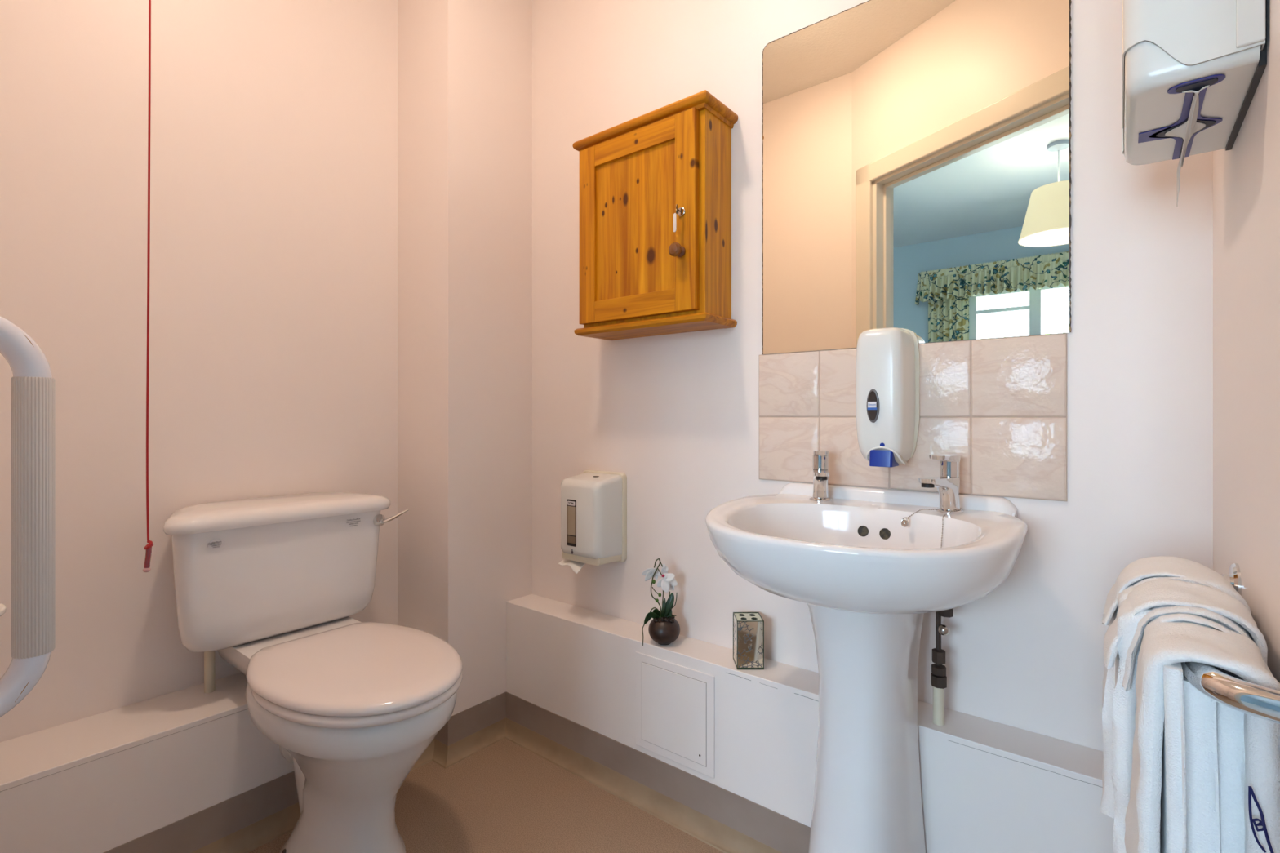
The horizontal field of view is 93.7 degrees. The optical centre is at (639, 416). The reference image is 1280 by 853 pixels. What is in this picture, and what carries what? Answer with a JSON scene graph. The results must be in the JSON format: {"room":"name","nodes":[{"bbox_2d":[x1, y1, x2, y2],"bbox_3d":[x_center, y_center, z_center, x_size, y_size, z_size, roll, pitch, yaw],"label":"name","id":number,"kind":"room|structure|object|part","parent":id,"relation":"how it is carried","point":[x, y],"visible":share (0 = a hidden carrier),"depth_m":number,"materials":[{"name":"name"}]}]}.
{"room":"bathroom","nodes":[
{"label":"bathroom","id":0,"kind":"room"},
{"bbox_2d":[0,0,397,742],"bbox_3d":[-1.077,-0.275,1.615,0.100,2.550,1.484,0,0,39],"label":"wall","id":1,"kind":"structure","parent":0,"point":[273,366],"depth_m":1.47,"materials":[{"name":"beige paint"}]},
{"bbox_2d":[0,672,293,852],"bbox_3d":[-1.024,0.835,1.433,0.210,0.330,1.066,0,0,39],"label":"pipe boxing","id":2,"kind":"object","parent":1,"relation":"attached to","point":[100,783],"depth_m":1.26,"materials":[{"name":"white paint"}]},
{"bbox_2d":[103,737,435,852],"bbox_3d":[-0.931,0.936,1.361,0.030,0.127,1.068,0,0,39],"label":"baseboard","id":3,"kind":"structure","parent":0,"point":[245,822],"depth_m":1.38,"materials":[{"name":"plastic"}]},
{"bbox_2d":[397,0,532,715],"bbox_3d":[-0.565,-0.275,1.953,0.277,2.550,0.318,0,0,39],"label":"wall","id":4,"kind":"structure","parent":0,"point":[464,67],"depth_m":1.84,"materials":[{"name":"beige paint"}]},
{"bbox_2d":[431,721,448,768],"bbox_3d":[-0.581,0.936,1.745,0.096,0.127,0.030,0,0,39],"label":"baseboard","id":5,"kind":"structure","parent":4,"relation":"attached to","point":[441,740],"depth_m":1.75,"materials":[{"name":"plastic"}]},
{"bbox_2d":[445,692,506,768],"bbox_3d":[-0.489,0.936,1.806,0.030,0.127,0.240,0,0,39],"label":"baseboard","id":6,"kind":"structure","parent":4,"relation":"attached to","point":[474,729],"depth_m":1.81,"materials":[{"name":"plastic"}]},
{"bbox_2d":[248,737,723,852],"bbox_3d":[-0.259,1.025,1.024,1.916,0.050,1.384,0,0,39],"label":"floor","id":7,"kind":"structure","parent":0,"point":[503,797],"depth_m":1.51,"materials":[{"name":"plastic"}]},
{"bbox_2d":[163,492,462,852],"bbox_3d":[-0.710,0.608,1.383,0.752,0.784,0.532,0,0,39],"label":"toilet","id":8,"kind":"object","parent":7,"relation":"on","point":[272,585],"visible":1,"depth_m":1.33,"materials":[{"name":"white ceramic"}]},
{"bbox_3d":[-0.924,0.237,1.540,0.216,0.042,0.511,0,0,39],"label":"cistern lid","id":9,"kind":"part","parent":8,"relation":"part of","materials":[{"name":"white ceramic"}]},
{"bbox_2d":[217,616,361,675],"bbox_3d":[-0.883,0.588,1.533,0.295,0.084,0.280,0,0,39],"label":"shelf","id":10,"kind":"object","parent":8,"relation":"attached to","point":[238,655],"depth_m":1.47,"materials":[{"name":"white ceramic"}]},
{"bbox_3d":[-0.607,0.539,1.312,0.502,0.027,0.386,0,0,39],"label":"lid","id":11,"kind":"part","parent":8,"relation":"part of","materials":[{"name":"white plastic"}]},
{"bbox_3d":[-0.600,0.564,1.307,0.478,0.022,0.382,0,0,39],"label":"seat","id":12,"kind":"part","parent":8,"relation":"part of","materials":[{"name":"white plastic"}]},
{"bbox_3d":[-0.712,0.286,1.650,0.021,0.034,0.034,0,0,39],"label":"flush lever","id":13,"kind":"part","parent":8,"relation":"part of","materials":[{"name":"silver metal"}]},
{"bbox_3d":[-0.674,0.274,1.653,0.071,0.036,0.017,0,0,-19],"label":"lever arm","id":14,"kind":"part","parent":8,"relation":"part of","materials":[{"name":"silver metal"}]},
{"bbox_2d":[705,449,1027,852],"bbox_3d":[0.382,0.536,1.098,0.536,0.928,0.467,0,0,39],"label":"washbasin","id":15,"kind":"object","parent":7,"relation":"on","point":[868,564],"visible":1,"depth_m":1.04,"materials":[{"name":"white ceramic"}]},
{"bbox_3d":[0.388,0.079,1.289,0.031,0.012,0.064,0,0,15],"label":"lever","id":16,"kind":"part","parent":15,"relation":"part of","materials":[{"name":"silver metal"}]},
{"bbox_2d":[816,476,826,479],"bbox_3d":[0.376,0.128,1.243,0.022,0.006,0.022,0,0,39],"label":"outlet","id":17,"kind":"object","parent":15,"relation":"attached to","point":[817,477],"depth_m":1.23,"materials":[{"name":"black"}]},
{"bbox_2d":[705,493,1027,614],"bbox_3d":[0.382,0.253,1.097,0.536,0.150,0.466,0,0,39],"label":"basin","id":18,"kind":"object","parent":15,"relation":"in","point":[831,553],"depth_m":0.97,"materials":[{"name":"white ceramic"}]},
{"bbox_2d":[921,483,934,488],"bbox_3d":[0.533,0.128,1.112,0.022,0.006,0.022,0,0,39],"label":"outlet","id":19,"kind":"object","parent":15,"relation":"attached to","point":[923,485],"depth_m":1.10,"materials":[{"name":"black"}]},
{"bbox_3d":[0.514,0.244,1.107,0.202,0.145,0.073,0,0,-11],"label":"chain","id":20,"kind":"part","parent":15,"relation":"part of","materials":[{"name":"silver metal"}]},
{"bbox_3d":[0.576,0.079,1.134,0.064,0.012,0.031,0,0,-27],"label":"lever","id":21,"kind":"part","parent":15,"relation":"part of","materials":[{"name":"silver metal"}]},
{"bbox_2d":[504,692,810,852],"bbox_3d":[0.207,0.936,1.384,1.643,0.127,0.030,0,0,39],"label":"baseboard","id":22,"kind":"structure","parent":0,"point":[726,821],"depth_m":1.52,"materials":[{"name":"plastic"}]},
{"bbox_2d":[532,0,1213,751],"bbox_3d":[0.205,-0.275,1.603,2.116,2.550,0.100,0,0,39],"label":"wall","id":23,"kind":"structure","parent":0,"point":[677,414],"depth_m":1.46,"materials":[{"name":"beige paint"}]},
{"bbox_2d":[558,470,626,573],"bbox_3d":[-0.142,0.303,1.739,0.170,0.282,0.122,0,0,39],"label":"dispenser","id":24,"kind":"object","parent":23,"relation":"attached to","point":[593,503],"visible":1,"depth_m":1.70,"materials":[{"name":"white plastic"}]},
{"bbox_2d":[572,89,737,340],"bbox_3d":[0.020,-0.495,1.572,0.436,0.540,0.181,0,0,39],"label":"medicine cabinet","id":25,"kind":"object","parent":23,"relation":"attached to","point":[655,185],"visible":1,"depth_m":1.50,"materials":[{"name":"brown wood"}]},
{"bbox_3d":[-0.013,-0.703,1.543,0.265,0.056,0.020,0,0,39],"label":"door rail","id":26,"kind":"part","parent":25,"relation":"part of","materials":[{"name":"brown wood"}]},
{"bbox_3d":[-0.013,-0.493,1.543,0.269,0.376,0.004,0,0,39],"label":"door","id":27,"kind":"part","parent":25,"relation":"part of","materials":[{"name":"brown wood"}]},
{"bbox_3d":[-0.013,-0.283,1.543,0.265,0.056,0.020,0,0,39],"label":"door rail","id":28,"kind":"part","parent":25,"relation":"part of","materials":[{"name":"brown wood"}]},
{"bbox_3d":[0.030,-0.747,1.584,0.436,0.036,0.149,0,0,39],"label":"cornice","id":29,"kind":"part","parent":25,"relation":"part of","materials":[{"name":"brown wood"}]},
{"bbox_3d":[0.087,-0.396,1.426,0.033,0.033,0.037,0,0,39],"label":"knob","id":30,"kind":"part","parent":25,"relation":"part of","materials":[{"name":"brown wood"}]},
{"bbox_2d":[506,594,1114,852],"bbox_3d":[0.248,0.793,1.435,1.639,0.413,0.109,0,0,39],"label":"pipe boxing","id":31,"kind":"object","parent":23,"relation":"attached to","point":[988,786],"depth_m":1.31,"materials":[{"name":"white paint"}]},
{"bbox_2d":[641,558,679,645],"bbox_3d":[0.057,0.478,1.558,0.091,0.220,0.090,0,0,39],"label":"potted orchid","id":32,"kind":"object","parent":31,"relation":"on","point":[664,628],"visible":1,"depth_m":1.54,"materials":[{"name":"ceramic"}]},
{"bbox_3d":[0.042,0.448,1.559,0.025,0.159,0.019,0,0,39],"label":"stem","id":33,"kind":"part","parent":32,"relation":"part of","materials":[{"name":"green plant"}]},
{"bbox_3d":[0.063,0.555,1.559,0.082,0.064,0.082,0,0,39],"label":"pot","id":34,"kind":"part","parent":32,"relation":"part of","materials":[{"name":"ceramic"}]},
{"bbox_2d":[635,651,714,778],"bbox_3d":[0.082,0.737,1.496,0.240,0.243,0.006,0,0,39],"label":"access panel","id":35,"kind":"object","parent":31,"relation":"in","point":[675,703],"visible":1,"depth_m":1.49,"materials":[{"name":"white paint"}]},
{"bbox_3d":[0.081,0.737,1.495,0.196,0.199,0.002,0,0,39],"label":"panel door","id":36,"kind":"part","parent":35,"relation":"part of","materials":[{"name":"white paint"}]},
{"bbox_2d":[733,612,764,669],"bbox_3d":[0.256,0.530,1.424,0.063,0.113,0.063,0,0,0],"label":"toothbrush holder","id":37,"kind":"object","parent":31,"relation":"on","point":[748,627],"visible":1,"depth_m":1.39,"materials":[{"name":"ceramic"}]},
{"bbox_3d":[0.256,0.475,1.424,0.082,0.001,0.082,0,0,39],"label":"plate","id":38,"kind":"part","parent":37,"relation":"part of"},
{"bbox_2d":[759,333,1066,501],"bbox_3d":[0.530,0.001,1.275,0.615,0.304,0.006,0,0,39],"label":"tile backsplash","id":39,"kind":"structure","parent":23,"relation":"attached to","point":[999,405],"depth_m":1.20,"materials":[{"name":"beige tile"}]},
{"bbox_2d":[855,327,919,466],"bbox_3d":[0.499,-0.043,1.222,0.105,0.283,0.116,0,0,39],"label":"soap dispenser","id":40,"kind":"object","parent":39,"relation":"attached to","point":[887,363],"visible":1,"depth_m":1.18,"materials":[{"name":"white plastic"}]},
{"bbox_2d":[761,0,1071,354],"bbox_3d":[0.537,-0.528,1.271,0.612,0.752,0.005,0,0,39],"label":"wall mirror","id":41,"kind":"object","parent":23,"relation":"attached to","point":[917,153],"visible":0.96,"depth_m":1.23,"materials":[{"name":"silver mirror"}]},
{"bbox_2d":[1213,0,1279,683],"bbox_3d":[0.702,-0.275,0.611,0.100,2.550,0.830,0,0,39],"label":"wall","id":42,"kind":"structure","parent":0,"point":[1246,175],"depth_m":0.68,"materials":[{"name":"beige paint"}]},
{"bbox_2d":[1121,0,1266,206],"bbox_3d":[0.669,-0.527,0.741,0.114,0.466,0.282,0,0,39],"label":"paper towel dispenser","id":43,"kind":"object","parent":42,"relation":"attached to","point":[1193,70],"visible":1,"depth_m":0.66,"materials":[{"name":"white plastic"}]},
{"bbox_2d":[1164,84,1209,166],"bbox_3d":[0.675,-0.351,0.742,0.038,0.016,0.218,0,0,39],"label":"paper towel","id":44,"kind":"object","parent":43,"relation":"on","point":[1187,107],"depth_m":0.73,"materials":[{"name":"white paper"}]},
{"bbox_2d":[1124,40,1260,164],"bbox_3d":[0.669,-0.400,0.744,0.106,0.075,0.273,0,0,39],"label":"tray","id":45,"kind":"object","parent":43,"relation":"on","point":[1209,87],"depth_m":0.68,"materials":[{"name":"white plastic"}]},
{"bbox_3d":[0.712,-0.554,0.709,0.006,0.392,0.249,0,0,39],"label":"wall plate","id":46,"kind":"part","parent":43,"relation":"part of","materials":[{"name":"black"}]},
{"bbox_2d":[1180,563,1279,724],"bbox_3d":[0.593,0.215,0.616,0.076,0.058,0.486,0,0,39],"label":"towel rail","id":47,"kind":"object","parent":42,"relation":"attached to","point":[1253,700],"visible":0.33,"depth_m":0.46,"materials":[{"name":"silver metal"}]},
{"bbox_2d":[1100,583,1151,852],"bbox_3d":[0.596,0.344,0.682,0.117,0.312,0.230,0,0,39],"label":"bath towel","id":48,"kind":"object","parent":47,"relation":"hanging from","point":[1118,705],"visible":0.27,"depth_m":0.62,"materials":[{"name":"white fabric"}]},
{"bbox_2d":[1102,555,1251,626],"bbox_3d":[0.635,0.226,0.719,0.128,0.100,0.129,0,0,39],"label":"hand towel","id":49,"kind":"object","parent":47,"relation":"hanging from","point":[1140,571],"visible":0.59,"depth_m":0.71,"materials":[{"name":"white fabric"}]},
{"bbox_2d":[1103,579,1267,692],"bbox_3d":[0.556,0.234,0.618,0.124,0.109,0.133,0,0,39],"label":"hand towel","id":50,"kind":"object","parent":47,"relation":"hanging from","point":[1169,600],"visible":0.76,"depth_m":0.60,"materials":[{"name":"white fabric"}]},
{"bbox_2d":[1124,620,1279,852],"bbox_3d":[0.495,0.446,0.534,0.104,0.507,0.147,0,0,39],"label":"bath towel","id":51,"kind":"object","parent":47,"relation":"hanging from","point":[1206,772],"visible":0.95,"depth_m":0.50,"materials":[{"name":"white fabric"}]},
{"bbox_3d":[0.592,0.215,0.618,0.073,0.024,0.452,0,0,39],"label":"rail","id":52,"kind":"part","parent":47,"relation":"part of","materials":[{"name":"silver metal"}]},
{"bbox_3d":[-0.227,-1.600,1.063,2.116,0.100,1.484,0,0,39],"label":"ceiling","id":53,"kind":"structure","parent":0,"visible":0},
{"bbox_2d":[142,0,153,572],"bbox_3d":[-0.873,-0.637,1.070,0.064,1.826,0.064,0,0,39],"label":"pull cord","id":54,"kind":"object","parent":53,"relation":"hanging from","point":[148,548],"visible":1,"depth_m":1.07,"materials":[{"name":"red fabric"}]},
{"bbox_3d":[-1.136,-0.275,0.776,0.856,2.550,0.100,0,0,39],"label":"wall","id":55,"kind":"structure","parent":0,"visible":0},
{"bbox_2d":[0,603,6,616],"bbox_3d":[-1.149,0.357,0.965,0.230,0.066,0.179,0,0,39],"label":"toilet paper roll","id":56,"kind":"object","parent":55,"relation":"attached to","point":[2,607],"visible":1,"depth_m":1.02,"materials":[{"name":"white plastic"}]},
{"bbox_2d":[0,315,55,717],"bbox_3d":[-0.805,0.121,0.694,0.076,0.554,0.185,0,0,39],"label":"grab rail","id":57,"kind":"object","parent":55,"relation":"attached to","point":[33,385],"visible":1,"depth_m":0.74,"materials":[{"name":"white plastic"}]}
]}

